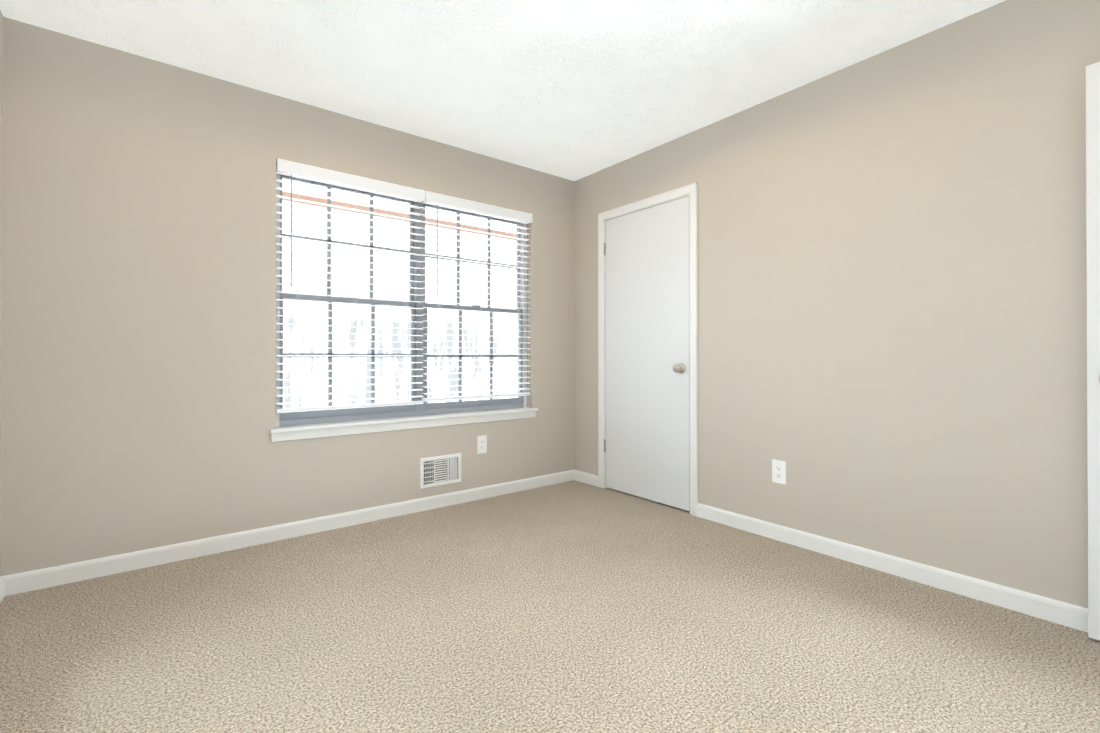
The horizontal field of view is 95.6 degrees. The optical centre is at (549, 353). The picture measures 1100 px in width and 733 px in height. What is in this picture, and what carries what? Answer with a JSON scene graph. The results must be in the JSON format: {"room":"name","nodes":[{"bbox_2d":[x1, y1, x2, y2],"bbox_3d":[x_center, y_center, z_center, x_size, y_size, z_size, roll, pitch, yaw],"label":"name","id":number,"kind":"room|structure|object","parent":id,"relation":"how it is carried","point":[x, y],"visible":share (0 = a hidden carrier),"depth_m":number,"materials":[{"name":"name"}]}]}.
{"room":"empty bedroom","nodes":[
{"label":"empty bedroom","id":0,"kind":"room"},
{"bbox_2d":[0,10,2,576],"bbox_3d":[-1.234,-0.209,0.644,0.120,2.430,3.905,0,0,-38],"label":"wall","id":1,"kind":"structure","parent":0,"point":[1,105],"depth_m":2.08,"materials":[{"name":"paint"}]},
{"bbox_2d":[0,574,11,602],"bbox_3d":[-1.169,0.965,0.665,0.014,0.082,3.625,0,0,-38],"label":"baseboard","id":2,"kind":"structure","parent":1,"relation":"attached to","point":[5,581],"depth_m":2.08,"materials":[{"name":"white wood"}]},
{"bbox_2d":[1,17,574,575],"bbox_3d":[-1.051,-0.198,3.174,3.300,2.430,0.160,0,0,-38],"label":"wall","id":3,"kind":"structure","parent":0,"point":[139,313],"depth_m":2.45,"materials":[{"name":"paint"}]},
{"bbox_2d":[12,469,579,594],"bbox_3d":[-1.033,0.976,3.072,3.150,0.082,0.014,0,0,-38],"label":"baseboard","id":4,"kind":"structure","parent":3,"relation":"attached to","point":[32,580],"depth_m":2.63,"materials":[{"name":"white wood"}]},
{"bbox_2d":[276,170,526,426],"bbox_3d":[-0.885,-0.328,3.348,1.734,1.478,0.084,0,0,-38],"label":"window","id":5,"kind":"structure","parent":3,"relation":"in","point":[333,416],"depth_m":3.30,"materials":[{"name":"glass"}]},
{"bbox_2d":[276,159,424,412],"bbox_3d":[-1.174,-0.370,3.015,0.860,1.394,0.073,0,0,-38],"label":"window blind","id":6,"kind":"object","parent":5,"relation":"attached to","point":[304,171],"visible":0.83,"depth_m":2.98,"materials":[{"name":"white plastic"}]},
{"bbox_2d":[422,191,531,400],"bbox_3d":[-0.494,-0.375,3.551,0.860,1.379,0.073,0,0,-38],"label":"window blind","id":7,"kind":"object","parent":5,"relation":"attached to","point":[445,201],"visible":0.96,"depth_m":3.51,"materials":[{"name":"white plastic"}]},
{"bbox_2d":[269,407,537,441],"bbox_3d":[-0.827,0.446,3.271,1.798,0.071,0.107,0,0,-38],"label":"window sill","id":8,"kind":"structure","parent":3,"relation":"attached to","point":[296,432],"depth_m":3.11,"materials":[{"name":"white wood"}]},
{"bbox_2d":[420,453,460,488],"bbox_3d":[-0.722,0.777,3.319,0.298,0.198,0.012,0,0,-38],"label":"air vent","id":9,"kind":"object","parent":3,"relation":"in","point":[439,470],"visible":1,"depth_m":3.32,"materials":[{"name":"white metal"}]},
{"bbox_2d":[477,435,486,453],"bbox_3d":[-0.479,0.639,3.515,0.078,0.126,0.008,0,0,-38],"label":"electrical outlet","id":10,"kind":"object","parent":3,"relation":"attached to","point":[481,444],"visible":1,"depth_m":3.51,"materials":[{"name":"white plastic"}]},
{"bbox_2d":[0,0,1004,180],"bbox_3d":[0.061,-1.470,1.672,3.420,0.100,3.905,0,0,-38],"label":"ceiling","id":11,"kind":"structure","parent":0,"point":[573,90],"depth_m":2.35,"materials":[{"name":"white paint"}]},
{"bbox_2d":[0,480,1099,732],"bbox_3d":[0.061,1.060,1.661,3.420,0.100,3.905,0,0,-38],"label":"floor","id":12,"kind":"structure","parent":0,"point":[574,606],"depth_m":1.76,"materials":[{"name":"carpet"}]},
{"bbox_2d":[574,0,1099,607],"bbox_3d":[1.407,-0.200,2.625,0.120,2.430,3.745,0,0,-38],"label":"wall","id":13,"kind":"structure","parent":0,"point":[892,310],"depth_m":2.26,"materials":[{"name":"paint"}]},
{"bbox_2d":[604,196,689,510],"bbox_3d":[0.665,-0.002,3.496,0.165,2.018,0.767,0,0,-38],"label":"closet door","id":14,"kind":"structure","parent":13,"relation":"in","point":[647,440],"depth_m":3.44,"materials":[{"name":"white painted wood"},{"name":"satin nickel"}]},
{"bbox_2d":[598,182,697,515],"bbox_3d":[0.695,-0.029,3.512,0.138,2.096,0.888,0,0,-38],"label":"door frame","id":15,"kind":"structure","parent":13,"relation":"attached to","point":[690,191],"depth_m":3.23,"materials":[{"name":"white wood"}]},
{"bbox_2d":[772,459,785,484],"bbox_3d":[1.249,0.643,2.718,0.008,0.126,0.078,0,0,-38],"label":"electrical outlet","id":16,"kind":"object","parent":13,"relation":"attached to","point":[778,471],"visible":1,"depth_m":2.71,"materials":[{"name":"white plastic"}]},
{"bbox_2d":[697,503,1087,631],"bbox_3d":[1.681,0.972,2.163,0.014,0.082,2.448,0,0,-38],"label":"baseboard","id":17,"kind":"structure","parent":13,"relation":"attached to","point":[1055,611],"depth_m":2.21,"materials":[{"name":"white wood"}]},
{"bbox_2d":[1086,62,1099,640],"bbox_3d":[2.127,-0.012,1.455,0.152,2.018,0.767,0,0,-35],"label":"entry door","id":18,"kind":"structure","parent":13,"relation":"in","point":[1093,232],"depth_m":1.75,"materials":[{"name":"white wood"}]},
{"label":"outside","id":19,"kind":"structure","parent":0,"visible":0},
{"bbox_2d":[282,178,517,407],"bbox_3d":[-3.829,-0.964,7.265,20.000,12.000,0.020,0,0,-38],"label":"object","id":20,"kind":"structure","parent":19,"point":[350,321],"depth_m":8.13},
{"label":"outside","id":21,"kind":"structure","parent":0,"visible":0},
{"bbox_2d":[282,191,515,240],"bbox_3d":[-1.075,-0.988,3.592,3.334,0.045,0.040,0,0,-38],"label":"roof eave","id":22,"kind":"object","parent":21,"point":[333,202],"depth_m":3.49}
]}

